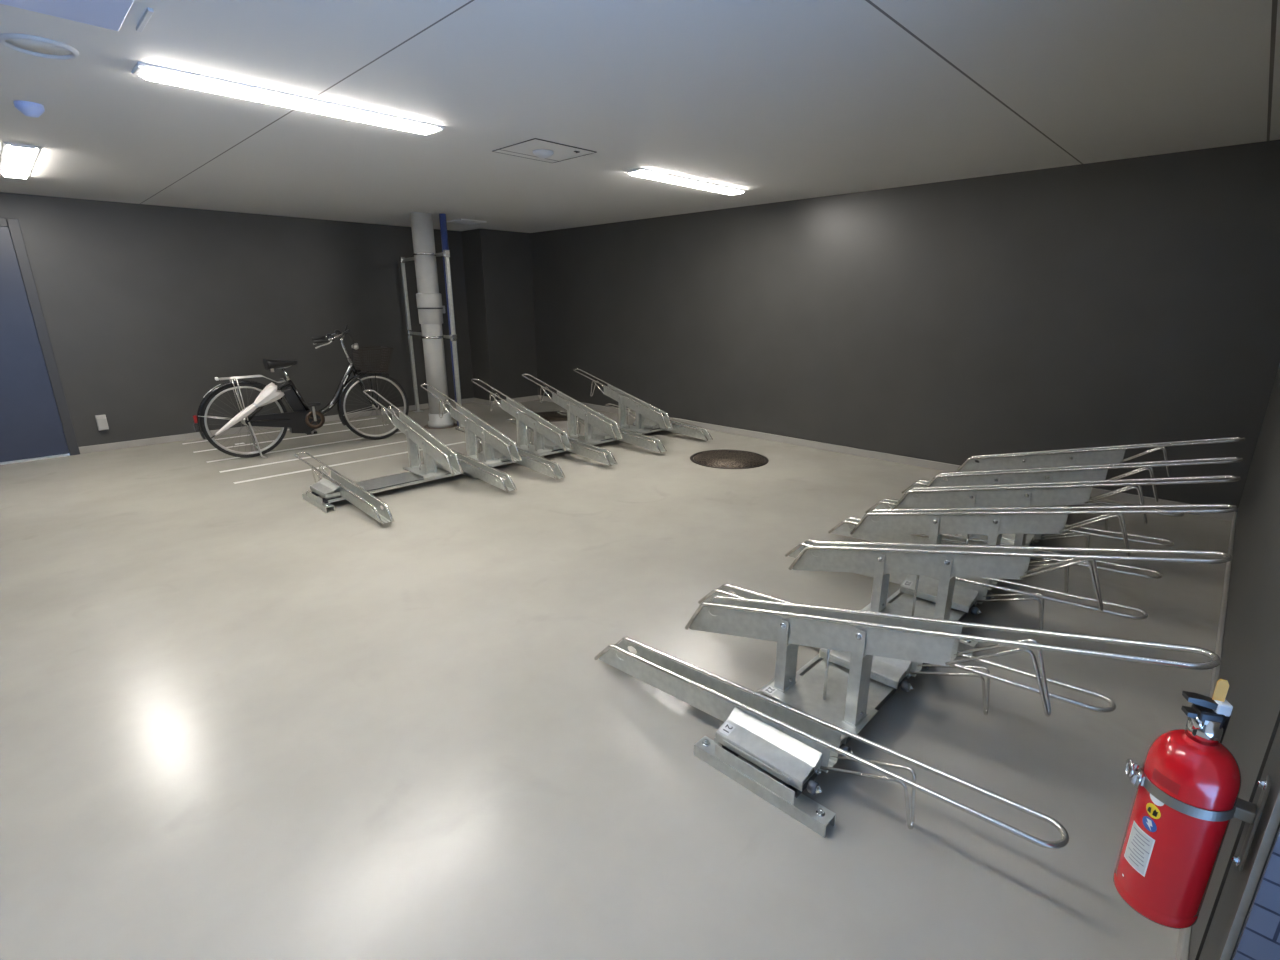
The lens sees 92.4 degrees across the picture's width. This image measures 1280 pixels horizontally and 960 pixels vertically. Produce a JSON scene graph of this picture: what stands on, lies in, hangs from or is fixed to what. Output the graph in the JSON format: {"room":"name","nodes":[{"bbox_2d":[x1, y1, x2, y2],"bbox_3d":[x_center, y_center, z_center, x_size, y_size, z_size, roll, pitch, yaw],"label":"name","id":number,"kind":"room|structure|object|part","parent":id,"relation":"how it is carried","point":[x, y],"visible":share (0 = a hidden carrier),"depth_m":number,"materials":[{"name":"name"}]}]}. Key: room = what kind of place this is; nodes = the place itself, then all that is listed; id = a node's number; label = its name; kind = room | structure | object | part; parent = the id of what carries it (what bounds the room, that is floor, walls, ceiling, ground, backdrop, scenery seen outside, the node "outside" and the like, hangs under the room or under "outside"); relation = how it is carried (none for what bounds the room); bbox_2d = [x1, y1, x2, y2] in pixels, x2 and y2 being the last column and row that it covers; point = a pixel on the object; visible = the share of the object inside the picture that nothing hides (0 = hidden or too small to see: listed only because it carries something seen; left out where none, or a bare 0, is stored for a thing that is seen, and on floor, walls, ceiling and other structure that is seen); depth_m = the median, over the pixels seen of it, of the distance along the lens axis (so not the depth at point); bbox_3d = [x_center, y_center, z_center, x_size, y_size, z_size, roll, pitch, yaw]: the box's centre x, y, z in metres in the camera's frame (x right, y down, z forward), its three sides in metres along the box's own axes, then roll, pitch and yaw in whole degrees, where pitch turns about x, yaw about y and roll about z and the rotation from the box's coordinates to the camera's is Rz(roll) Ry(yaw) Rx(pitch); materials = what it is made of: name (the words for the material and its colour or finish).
{"room":"bicycle parking room","nodes":[
{"label":"bicycle parking room","id":0,"kind":"room"},
{"bbox_2d":[0,192,473,446],"bbox_3d":[-4.555,-1.511,6.076,0.150,2.209,8.246,15,22,42],"label":"wall","id":1,"kind":"structure","parent":0,"point":[143,306],"depth_m":6.17,"materials":[{"name":"grey paint"}]},
{"bbox_2d":[0,218,79,464],"bbox_3d":[-5.523,-1.109,5.063,0.169,2.010,0.980,15,22,42],"label":"door","id":2,"kind":"structure","parent":1,"relation":"in","point":[36,422],"depth_m":5.30,"materials":[{"name":"blue metal"}]},
{"bbox_3d":[-5.537,-0.156,5.354,0.130,0.016,0.835,15,22,42],"label":"sill","id":3,"kind":"part","parent":2,"relation":"part of","materials":[{"name":"silver metal"}]},
{"bbox_2d":[95,415,108,430],"bbox_3d":[-5.009,-0.532,5.722,0.052,0.144,0.076,15,22,42],"label":"wall outlet","id":4,"kind":"object","parent":1,"relation":"attached to","point":[101,420],"visible":1,"depth_m":5.71,"materials":[{"name":"grey plastic"}]},
{"bbox_2d":[79,395,537,453],"bbox_3d":[-4.338,-0.421,6.168,0.462,0.065,7.834,15,22,42],"label":"baseboard","id":5,"kind":"structure","parent":1,"relation":"attached to","point":[181,437],"depth_m":6.47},
{"bbox_2d":[461,229,537,400],"bbox_3d":[-1.873,-2.171,8.318,0.450,2.209,0.756,15,22,42],"label":"wall","id":6,"kind":"structure","parent":0,"point":[497,263],"depth_m":8.10,"materials":[{"name":"grey paint"}]},
{"bbox_2d":[0,400,1231,959],"bbox_3d":[-0.423,0.721,2.560,11.750,0.122,8.246,15,22,42],"label":"floor","id":7,"kind":"structure","parent":0,"point":[242,718],"depth_m":2.04,"materials":[{"name":"white paint"}]},
{"bbox_2d":[193,325,408,457],"bbox_3d":[-3.120,-0.860,5.757,1.828,1.131,0.582,-14,21,-39],"label":"bicycle","id":8,"kind":"object","parent":7,"relation":"on","point":[302,419],"visible":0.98,"depth_m":5.64,"materials":[{"name":"black metal"}]},
{"bbox_2d":[210,378,286,438],"bbox_3d":[-3.388,-0.625,5.338,0.145,0.467,0.645,15,22,42],"label":"umbrella","id":9,"kind":"object","parent":8,"relation":"hanging from","point":[270,393],"visible":1,"depth_m":5.37,"materials":[{"name":"white fabric"}]},
{"bbox_3d":[-3.218,-0.839,5.468,0.049,0.132,0.141,15,22,42],"label":"handle","id":10,"kind":"part","parent":9,"relation":"part of","materials":[{"name":"black plastic"}]},
{"bbox_3d":[-3.211,-0.948,5.583,0.077,0.158,0.025,-14,21,-39],"label":"seat post","id":11,"kind":"part","parent":8,"relation":"part of","materials":[{"name":"silver metal"}]},
{"bbox_3d":[-3.143,-0.530,5.766,0.265,0.175,0.090,-14,21,-39],"label":"motor","id":12,"kind":"part","parent":8,"relation":"part of","materials":[{"name":"black plastic"}]},
{"bbox_3d":[-3.124,-0.824,5.697,0.995,0.572,0.152,-14,21,-39],"label":"frame","id":13,"kind":"part","parent":8,"relation":"part of","materials":[{"name":"black metal"}]},
{"bbox_3d":[-2.810,-1.247,5.857,0.074,0.225,0.025,-14,21,-39],"label":"stem","id":14,"kind":"part","parent":8,"relation":"part of","materials":[{"name":"silver metal"}]},
{"bbox_2d":[351,346,392,372],"bbox_3d":[-2.621,-1.184,6.045,0.292,0.225,0.347,-14,21,-39],"label":"basket","id":15,"kind":"object","parent":8,"relation":"on","point":[356,348],"depth_m":5.98,"materials":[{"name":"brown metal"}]},
{"bbox_2d":[399,250,464,428],"bbox_3d":[-2.479,-1.596,6.995,0.300,1.850,1.437,-13,21,-37],"label":"guard","id":16,"kind":"object","parent":7,"relation":"on","point":[446,253],"visible":0.87,"depth_m":6.66,"materials":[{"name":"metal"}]},
{"bbox_3d":[-2.827,-1.755,7.556,0.036,1.840,0.036,15,22,42],"label":"post","id":17,"kind":"part","parent":16,"relation":"part of","materials":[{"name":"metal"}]},
{"bbox_3d":[-1.983,-1.462,6.550,0.036,1.840,0.036,15,22,42],"label":"post","id":18,"kind":"part","parent":16,"relation":"part of","materials":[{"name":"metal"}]},
{"bbox_2d":[410,212,456,428],"bbox_3d":[-2.243,-1.670,6.607,0.366,2.209,0.366,15,22,42],"label":"drain pipe","id":19,"kind":"object","parent":7,"relation":"on","point":[430,308],"visible":0.98,"depth_m":6.49,"materials":[{"name":"grey plastic"}]},
{"bbox_2d":[439,214,461,425],"bbox_3d":[-2.031,-1.678,6.630,0.068,2.209,0.068,15,22,42],"label":"supply pipe","id":20,"kind":"object","parent":7,"relation":"on","point":[442,217],"visible":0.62,"depth_m":6.45,"materials":[{"name":"blue metal"}]},
{"bbox_2d":[302,427,675,512],"bbox_3d":[-0.979,-0.230,5.458,0.440,0.083,3.622,15,22,42],"label":"rack base","id":21,"kind":"object","parent":7,"relation":"on","point":[380,484],"visible":0.3,"depth_m":4.53,"materials":[{"name":"metal"}]},
{"bbox_3d":[-2.229,0.119,4.201,0.266,0.042,0.003,15,22,42],"label":"plate","id":22,"kind":"part","parent":21,"relation":"part of","materials":[{"name":"metal"}]},
{"bbox_2d":[294,452,393,524],"bbox_3d":[-2.090,0.029,4.260,1.495,0.203,0.263,15,22,42],"label":"bicycle rack","id":23,"kind":"object","parent":21,"relation":"on","point":[355,493],"visible":1,"depth_m":4.13,"materials":[{"name":"silver metal"}]},
{"bbox_2d":[363,389,462,479],"bbox_3d":[-1.791,-0.354,4.774,1.403,0.567,0.172,15,22,42],"label":"bicycle rack","id":24,"kind":"object","parent":21,"relation":"on","point":[434,450],"visible":1,"depth_m":4.65,"materials":[{"name":"silver metal"}]},
{"bbox_3d":[-1.762,-0.256,4.774,0.044,0.322,0.084,15,22,42],"label":"post","id":25,"kind":"part","parent":24,"relation":"part of","materials":[{"name":"metal"}]},
{"bbox_3d":[-1.663,-0.061,4.732,0.347,0.029,0.172,15,22,42],"label":"sliding plate","id":26,"kind":"part","parent":24,"relation":"part of","materials":[{"name":"metal"}]},
{"bbox_3d":[-1.582,-0.177,4.615,0.044,0.259,0.084,15,22,42],"label":"post","id":27,"kind":"part","parent":24,"relation":"part of","materials":[{"name":"metal"}]},
{"bbox_2d":[420,384,521,465],"bbox_3d":[-1.440,-0.456,5.122,1.403,0.567,0.172,15,22,42],"label":"bicycle rack","id":28,"kind":"object","parent":21,"relation":"on","point":[491,437],"visible":0.99,"depth_m":5.00,"materials":[{"name":"silver metal"}]},
{"bbox_3d":[-1.410,-0.358,5.122,0.044,0.322,0.084,15,22,42],"label":"post","id":29,"kind":"part","parent":28,"relation":"part of","materials":[{"name":"metal"}]},
{"bbox_3d":[-1.312,-0.163,5.080,0.347,0.029,0.172,15,22,42],"label":"sliding plate","id":30,"kind":"part","parent":28,"relation":"part of","materials":[{"name":"metal"}]},
{"bbox_3d":[-1.231,-0.280,4.963,0.044,0.259,0.084,15,22,42],"label":"post","id":31,"kind":"part","parent":28,"relation":"part of","materials":[{"name":"metal"}]},
{"bbox_2d":[436,448,516,492],"bbox_3d":[-1.454,-0.157,4.891,1.495,0.203,0.263,15,22,42],"label":"bicycle rack","id":32,"kind":"object","parent":21,"relation":"on","point":[493,476],"visible":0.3,"depth_m":4.62,"materials":[{"name":"silver metal"}]},
{"bbox_2d":[456,427,564,479],"bbox_3d":[-1.140,-0.248,5.201,1.495,0.203,0.263,15,22,42],"label":"bicycle rack","id":33,"kind":"object","parent":21,"relation":"on","point":[530,460],"visible":0.51,"depth_m":4.90,"materials":[{"name":"silver metal"}]},
{"bbox_2d":[471,379,572,455],"bbox_3d":[-1.085,-0.559,5.474,1.403,0.567,0.172,15,22,42],"label":"bicycle rack","id":34,"kind":"object","parent":21,"relation":"on","point":[542,428],"visible":1,"depth_m":5.35,"materials":[{"name":"silver metal"}]},
{"bbox_3d":[-1.056,-0.462,5.473,0.044,0.322,0.084,15,22,42],"label":"post","id":35,"kind":"part","parent":34,"relation":"part of","materials":[{"name":"metal"}]},
{"bbox_3d":[-0.957,-0.267,5.431,0.347,0.029,0.172,15,22,42],"label":"sliding plate","id":36,"kind":"part","parent":34,"relation":"part of","materials":[{"name":"metal"}]},
{"bbox_3d":[-0.876,-0.383,5.315,0.044,0.259,0.084,15,22,42],"label":"post","id":37,"kind":"part","parent":34,"relation":"part of","materials":[{"name":"metal"}]},
{"bbox_2d":[507,419,617,465],"bbox_3d":[-0.751,-0.362,5.586,1.495,0.203,0.263,15,22,42],"label":"bicycle rack","id":38,"kind":"object","parent":21,"relation":"on","point":[581,448],"visible":0.57,"depth_m":5.30,"materials":[{"name":"silver metal"}]},
{"bbox_2d":[522,374,622,443],"bbox_3d":[-0.681,-0.677,5.873,1.403,0.567,0.172,15,22,42],"label":"bicycle rack","id":39,"kind":"object","parent":21,"relation":"on","point":[592,418],"visible":1,"depth_m":5.75,"materials":[{"name":"silver metal"}]},
{"bbox_3d":[-0.652,-0.579,5.872,0.044,0.322,0.084,15,22,42],"label":"post","id":40,"kind":"part","parent":39,"relation":"part of","materials":[{"name":"metal"}]},
{"bbox_3d":[-0.554,-0.384,5.830,0.347,0.029,0.172,15,22,42],"label":"sliding plate","id":41,"kind":"part","parent":39,"relation":"part of","materials":[{"name":"metal"}]},
{"bbox_3d":[-0.472,-0.500,5.714,0.044,0.259,0.084,15,22,42],"label":"post","id":42,"kind":"part","parent":39,"relation":"part of","materials":[{"name":"metal"}]},
{"bbox_2d":[557,411,666,452],"bbox_3d":[-0.319,-0.487,6.014,1.495,0.203,0.263,15,22,42],"label":"bicycle rack","id":43,"kind":"object","parent":21,"relation":"on","point":[631,437],"visible":0.58,"depth_m":5.74,"materials":[{"name":"silver metal"}]},
{"bbox_2d":[573,368,672,433],"bbox_3d":[-0.210,-0.814,6.340,1.403,0.567,0.172,15,22,42],"label":"bicycle rack","id":44,"kind":"object","parent":21,"relation":"on","point":[642,408],"visible":1,"depth_m":6.21,"materials":[{"name":"silver metal"}]},
{"bbox_3d":[-0.181,-0.717,6.339,0.044,0.322,0.084,15,22,42],"label":"post","id":45,"kind":"part","parent":44,"relation":"part of","materials":[{"name":"metal"}]},
{"bbox_3d":[-0.083,-0.521,6.297,0.347,0.029,0.172,15,22,42],"label":"sliding plate","id":46,"kind":"part","parent":44,"relation":"part of","materials":[{"name":"metal"}]},
{"bbox_3d":[-0.001,-0.638,6.181,0.044,0.259,0.084,15,22,42],"label":"post","id":47,"kind":"part","parent":44,"relation":"part of","materials":[{"name":"metal"}]},
{"bbox_2d":[605,403,712,440],"bbox_3d":[0.154,-0.625,6.482,1.495,0.203,0.263,15,22,42],"label":"bicycle rack","id":48,"kind":"object","parent":21,"relation":"on","point":[678,427],"visible":0.7,"depth_m":6.22,"materials":[{"name":"silver metal"}]},
{"bbox_2d":[536,411,578,421],"bbox_3d":[-1.062,-0.775,7.463,0.680,0.005,0.680,15,22,42],"label":"manhole cover","id":49,"kind":"object","parent":7,"relation":"on","point":[551,416],"visible":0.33,"depth_m":7.44,"materials":[{"name":"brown metal"}]},
{"bbox_2d":[690,449,768,468],"bbox_3d":[0.789,-0.189,5.447,0.690,0.005,0.690,15,22,42],"label":"manhole cover","id":50,"kind":"object","parent":7,"relation":"on","point":[722,458],"visible":1,"depth_m":5.41,"materials":[{"name":"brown metal"}]},
{"bbox_2d":[694,497,1094,837],"bbox_3d":[1.651,0.467,3.055,0.440,0.083,3.815,15,22,42],"label":"rack base","id":51,"kind":"object","parent":7,"relation":"on","point":[785,797],"visible":0.34,"depth_m":1.83,"materials":[{"name":"metal"}]},
{"bbox_3d":[1.570,0.433,3.130,0.044,0.028,3.758,15,22,42],"label":"rail","id":52,"kind":"part","parent":51,"relation":"part of","materials":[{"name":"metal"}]},
{"bbox_3d":[0.320,0.832,1.745,0.266,0.042,0.003,15,22,42],"label":"plate","id":53,"kind":"part","parent":51,"relation":"part of","materials":[{"name":"metal"}]},
{"bbox_2d":[594,637,1068,848],"bbox_3d":[0.389,0.727,1.853,1.495,0.203,0.263,15,22,42],"label":"bicycle rack","id":54,"kind":"object","parent":51,"relation":"on","point":[787,742],"visible":1,"depth_m":1.78,"materials":[{"name":"metal"}]},
{"bbox_2d":[698,584,1115,714],"bbox_3d":[0.828,0.600,2.287,1.495,0.203,0.263,15,22,42],"label":"bicycle rack","id":55,"kind":"object","parent":51,"relation":"on","point":[887,671],"visible":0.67,"depth_m":2.10,"materials":[{"name":"silver metal"}]},
{"bbox_3d":[1.721,0.473,2.989,0.044,0.028,3.758,15,22,42],"label":"rail","id":56,"kind":"part","parent":51,"relation":"part of","materials":[{"name":"metal"}]},
{"bbox_2d":[685,595,1220,733],"bbox_3d":[0.699,0.506,1.817,1.403,0.567,0.172,15,22,42],"label":"bicycle rack","id":57,"kind":"object","parent":51,"relation":"on","point":[864,634],"visible":1,"depth_m":1.86,"materials":[{"name":"metal"}]},
{"bbox_3d":[0.490,0.570,2.047,0.044,0.259,0.084,15,22,42],"label":"post","id":58,"kind":"part","parent":57,"relation":"part of","materials":[{"name":"metal"}]},
{"bbox_3d":[0.572,0.730,2.011,0.347,0.029,0.172,15,22,42],"label":"sliding plate","id":59,"kind":"part","parent":57,"relation":"part of","materials":[{"name":"metal"}]},
{"bbox_3d":[0.601,0.610,1.976,0.008,0.220,0.008,-7,18,-22],"label":"stay rod","id":60,"kind":"part","parent":57,"relation":"part of","materials":[{"name":"metal"}]},
{"bbox_3d":[0.670,0.588,1.871,0.044,0.322,0.084,15,22,42],"label":"post","id":61,"kind":"part","parent":57,"relation":"part of","materials":[{"name":"metal"}]},
{"bbox_3d":[0.699,0.461,1.804,1.403,0.474,0.100,15,22,42],"label":"guide rod","id":62,"kind":"part","parent":57,"relation":"part of","materials":[{"name":"metal"}]},
{"bbox_2d":[785,539,1147,629],"bbox_3d":[1.341,0.450,2.795,1.495,0.203,0.263,15,22,42],"label":"bicycle rack","id":63,"kind":"object","parent":51,"relation":"on","point":[967,590],"visible":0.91,"depth_m":2.64,"materials":[{"name":"silver metal"}]},
{"bbox_2d":[828,517,1161,592],"bbox_3d":[1.673,0.353,3.124,1.495,0.203,0.263,15,22,42],"label":"bicycle rack","id":64,"kind":"object","parent":51,"relation":"on","point":[845,527],"visible":0.48,"depth_m":3.17,"materials":[{"name":"silver metal"}]},
{"bbox_2d":[789,541,1231,619],"bbox_3d":[1.212,0.356,2.325,1.403,0.567,0.172,15,22,42],"label":"bicycle rack","id":65,"kind":"object","parent":51,"relation":"on","point":[949,562],"visible":0.8,"depth_m":2.35,"materials":[{"name":"silver metal"}]},
{"bbox_3d":[1.003,0.420,2.554,0.044,0.259,0.084,15,22,42],"label":"post","id":66,"kind":"part","parent":65,"relation":"part of","materials":[{"name":"metal"}]},
{"bbox_3d":[1.085,0.580,2.519,0.347,0.029,0.172,15,22,42],"label":"sliding plate","id":67,"kind":"part","parent":65,"relation":"part of","materials":[{"name":"metal"}]},
{"bbox_3d":[1.114,0.461,2.483,0.008,0.220,0.008,6,17,21],"label":"stay rod","id":68,"kind":"part","parent":65,"relation":"part of","materials":[{"name":"metal"}]},
{"bbox_3d":[1.183,0.438,2.378,0.044,0.322,0.084,15,22,42],"label":"post","id":69,"kind":"part","parent":65,"relation":"part of","materials":[{"name":"metal"}]},
{"bbox_3d":[1.212,0.311,2.312,1.403,0.474,0.100,15,22,42],"label":"guide rod","id":70,"kind":"part","parent":65,"relation":"part of","materials":[{"name":"metal"}]},
{"bbox_2d":[865,498,1173,554],"bbox_3d":[2.017,0.253,3.464,1.495,0.203,0.263,15,22,42],"label":"bicycle rack","id":71,"kind":"object","parent":51,"relation":"on","point":[884,503],"visible":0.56,"depth_m":3.21,"materials":[{"name":"silver metal"}]},
{"bbox_2d":[902,480,1183,529],"bbox_3d":[2.421,0.135,3.865,1.495,0.203,0.263,15,22,42],"label":"bicycle rack","id":72,"kind":"object","parent":51,"relation":"on","point":[920,483],"visible":0.25,"depth_m":3.60,"materials":[{"name":"silver metal"}]},
{"bbox_2d":[850,504,1237,589],"bbox_3d":[1.638,0.232,2.747,1.403,0.567,0.172,15,22,42],"label":"bicycle rack","id":73,"kind":"object","parent":51,"relation":"on","point":[995,522],"visible":0.67,"depth_m":2.75,"materials":[{"name":"silver metal"}]},
{"bbox_3d":[1.429,0.296,2.976,0.044,0.259,0.084,15,22,42],"label":"post","id":74,"kind":"part","parent":73,"relation":"part of","materials":[{"name":"metal"}]},
{"bbox_3d":[1.609,0.314,2.800,0.044,0.322,0.084,15,22,42],"label":"post","id":75,"kind":"part","parent":73,"relation":"part of","materials":[{"name":"metal"}]},
{"bbox_3d":[1.637,0.187,2.734,1.403,0.474,0.100,15,22,42],"label":"guide rod","id":76,"kind":"part","parent":73,"relation":"part of","materials":[{"name":"metal"}]},
{"bbox_2d":[892,475,1240,545],"bbox_3d":[2.010,0.124,3.115,1.403,0.567,0.172,15,22,42],"label":"bicycle rack","id":77,"kind":"object","parent":51,"relation":"on","point":[1069,492],"visible":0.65,"depth_m":3.14,"materials":[{"name":"silver metal"}]},
{"bbox_3d":[1.802,0.188,3.345,0.044,0.259,0.084,15,22,42],"label":"post","id":78,"kind":"part","parent":77,"relation":"part of","materials":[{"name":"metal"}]},
{"bbox_3d":[1.883,0.348,3.309,0.347,0.029,0.172,15,22,42],"label":"sliding plate","id":79,"kind":"part","parent":77,"relation":"part of","materials":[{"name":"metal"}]},
{"bbox_3d":[1.981,0.206,3.169,0.044,0.322,0.084,15,22,42],"label":"post","id":80,"kind":"part","parent":77,"relation":"part of","materials":[{"name":"metal"}]},
{"bbox_3d":[2.010,0.079,3.102,1.403,0.474,0.100,15,22,42],"label":"guide rod","id":81,"kind":"part","parent":77,"relation":"part of","materials":[{"name":"metal"}]},
{"bbox_2d":[926,457,1242,506],"bbox_3d":[2.316,0.035,3.419,1.403,0.567,0.172,15,22,42],"label":"bicycle rack","id":82,"kind":"object","parent":51,"relation":"on","point":[1095,471],"visible":0.67,"depth_m":3.38,"materials":[{"name":"silver metal"}]},
{"bbox_3d":[2.108,0.099,3.648,0.044,0.259,0.084,15,22,42],"label":"post","id":83,"kind":"part","parent":82,"relation":"part of","materials":[{"name":"metal"}]},
{"bbox_3d":[2.287,0.117,3.472,0.044,0.322,0.084,15,22,42],"label":"post","id":84,"kind":"part","parent":82,"relation":"part of","materials":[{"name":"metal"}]},
{"bbox_3d":[2.316,-0.010,3.405,1.403,0.474,0.100,15,22,42],"label":"guide rod","id":85,"kind":"part","parent":82,"relation":"part of","materials":[{"name":"metal"}]},
{"bbox_2d":[956,437,1244,505],"bbox_3d":[2.745,-0.090,3.843,1.403,0.567,0.172,15,22,42],"label":"bicycle rack","id":86,"kind":"object","parent":51,"relation":"on","point":[1104,454],"visible":0.66,"depth_m":3.84,"materials":[{"name":"silver metal"}]},
{"bbox_3d":[2.536,-0.026,4.072,0.044,0.259,0.084,15,22,42],"label":"post","id":87,"kind":"part","parent":86,"relation":"part of","materials":[{"name":"metal"}]},
{"bbox_3d":[2.716,-0.008,3.896,0.044,0.322,0.084,15,22,42],"label":"post","id":88,"kind":"part","parent":86,"relation":"part of","materials":[{"name":"metal"}]},
{"bbox_3d":[2.745,-0.135,3.830,1.403,0.474,0.100,15,22,42],"label":"guide rod","id":89,"kind":"part","parent":86,"relation":"part of","materials":[{"name":"metal"}]},
{"bbox_2d":[0,0,1279,232],"bbox_3d":[-1.719,-1.876,3.104,8.155,0.150,8.246,15,22,42],"label":"ceiling","id":90,"kind":"structure","parent":0,"point":[774,101],"depth_m":2.70,"materials":[{"name":"white paint"}]},
{"bbox_2d":[0,142,40,178],"bbox_3d":[-3.959,-2.018,3.913,1.250,0.024,0.156,15,22,42],"label":"recessed light","id":91,"kind":"object","parent":90,"relation":"in","point":[17,160],"visible":1,"depth_m":3.78,"materials":[{"name":"white plastic"}]},
{"bbox_2d":[13,100,44,117],"bbox_3d":[-2.763,-1.675,2.784,0.100,0.053,0.100,15,22,42],"label":"detector","id":92,"kind":"object","parent":90,"relation":"attached to","point":[30,109],"visible":1,"depth_m":2.76,"materials":[{"name":"blue plastic"}]},
{"bbox_2d":[0,33,78,59],"bbox_3d":[-2.099,-1.512,2.147,0.210,0.012,0.210,15,22,42],"label":"ceiling speaker","id":93,"kind":"object","parent":90,"relation":"attached to","point":[32,45],"visible":1,"depth_m":2.15,"materials":[{"name":"grey plastic"}]},
{"bbox_2d":[0,0,153,31],"bbox_3d":[-1.815,-1.298,1.414,0.700,0.012,1.150,15,22,42],"label":"ceiling panel","id":94,"kind":"object","parent":90,"relation":"attached to","point":[108,14],"visible":1,"depth_m":1.86,"materials":[{"name":"blue"}]},
{"bbox_2d":[131,61,444,134],"bbox_3d":[-1.490,-1.689,2.772,0.156,0.024,1.250,15,22,42],"label":"recessed light","id":95,"kind":"object","parent":90,"relation":"in","point":[151,72],"visible":1,"depth_m":2.65,"materials":[{"name":"white plastic"}]},
{"bbox_2d":[446,219,486,224],"bbox_3d":[-1.951,-2.903,6.907,0.320,0.012,0.320,15,22,42],"label":"ceiling vent","id":96,"kind":"object","parent":90,"relation":"in","point":[459,221],"visible":0.99,"depth_m":6.87,"materials":[{"name":"white metal"}]},
{"bbox_2d":[492,138,596,162],"bbox_3d":[-0.572,-1.965,3.679,0.428,0.007,0.456,15,22,42],"label":"ceiling hatch","id":97,"kind":"object","parent":90,"relation":"attached to","point":[524,149],"visible":0.98,"depth_m":3.65,"materials":[{"name":"grey"}]},
{"bbox_2d":[533,149,553,158],"bbox_3d":[-0.579,-1.946,3.676,0.124,0.036,0.124,15,22,42],"label":"detector","id":98,"kind":"object","parent":97,"relation":"attached to","point":[541,153],"visible":1,"depth_m":3.64,"materials":[{"name":"grey plastic"}]},
{"bbox_2d":[624,168,746,194],"bbox_3d":[0.382,-2.234,4.625,0.156,0.024,1.250,15,22,42],"label":"recessed light","id":99,"kind":"object","parent":90,"relation":"in","point":[639,172],"visible":1,"depth_m":4.52,"materials":[{"name":"white plastic"}]},
{"bbox_2d":[530,139,1279,511],"bbox_3d":[1.155,-1.530,6.106,8.005,2.209,0.150,15,22,42],"label":"wall","id":100,"kind":"structure","parent":0,"point":[1136,300],"depth_m":4.72,"materials":[{"name":"grey paint"}]},
{"bbox_2d":[538,395,1234,520],"bbox_3d":[1.155,-0.471,6.301,7.255,0.065,0.012,15,22,42],"label":"baseboard","id":101,"kind":"structure","parent":100,"relation":"attached to","point":[1121,497],"depth_m":5.44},
{"bbox_2d":[1188,364,1279,959],"bbox_3d":[2.448,-0.354,2.072,0.300,2.209,4.087,15,22,42],"label":"wall","id":102,"kind":"structure","parent":0,"point":[1250,657],"depth_m":1.35,"materials":[{"name":"grey paint"}]},
{"bbox_2d":[1113,679,1270,928],"bbox_3d":[0.901,0.525,1.018,0.159,0.442,0.125,2,16,6],"label":"fire extinguisher","id":103,"kind":"object","parent":102,"relation":"attached to","point":[1187,783],"visible":1,"depth_m":0.99,"materials":[{"name":"red metal"}]},
{"bbox_3d":[0.849,0.487,0.993,0.003,0.020,0.039,-5,17,-15],"label":"name plate","id":104,"kind":"part","parent":103,"relation":"part of","materials":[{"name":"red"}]},
{"bbox_3d":[0.895,0.352,0.972,0.057,0.020,0.018,5,17,15],"label":"squeeze lever","id":105,"kind":"part","parent":103,"relation":"part of","materials":[{"name":"black plastic"}]},
{"bbox_3d":[0.896,0.370,0.977,0.050,0.018,0.018,5,17,15],"label":"carry handle","id":106,"kind":"part","parent":103,"relation":"part of","materials":[{"name":"black plastic"}]},
{"bbox_2d":[1176,512,1236,959],"bbox_3d":[2.338,0.644,2.477,0.012,0.065,4.086,15,22,42],"label":"baseboard","id":107,"kind":"structure","parent":102,"relation":"attached to","point":[1184,938],"depth_m":2.42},
{"bbox_2d":[1232,828,1279,959],"bbox_3d":[1.494,0.189,0.221,1.586,2.209,0.012,15,22,42],"label":"trim","id":108,"kind":"structure","parent":102,"relation":"attached to","point":[1259,939],"depth_m":0.92,"materials":[{"name":"blue tile"}]}
]}

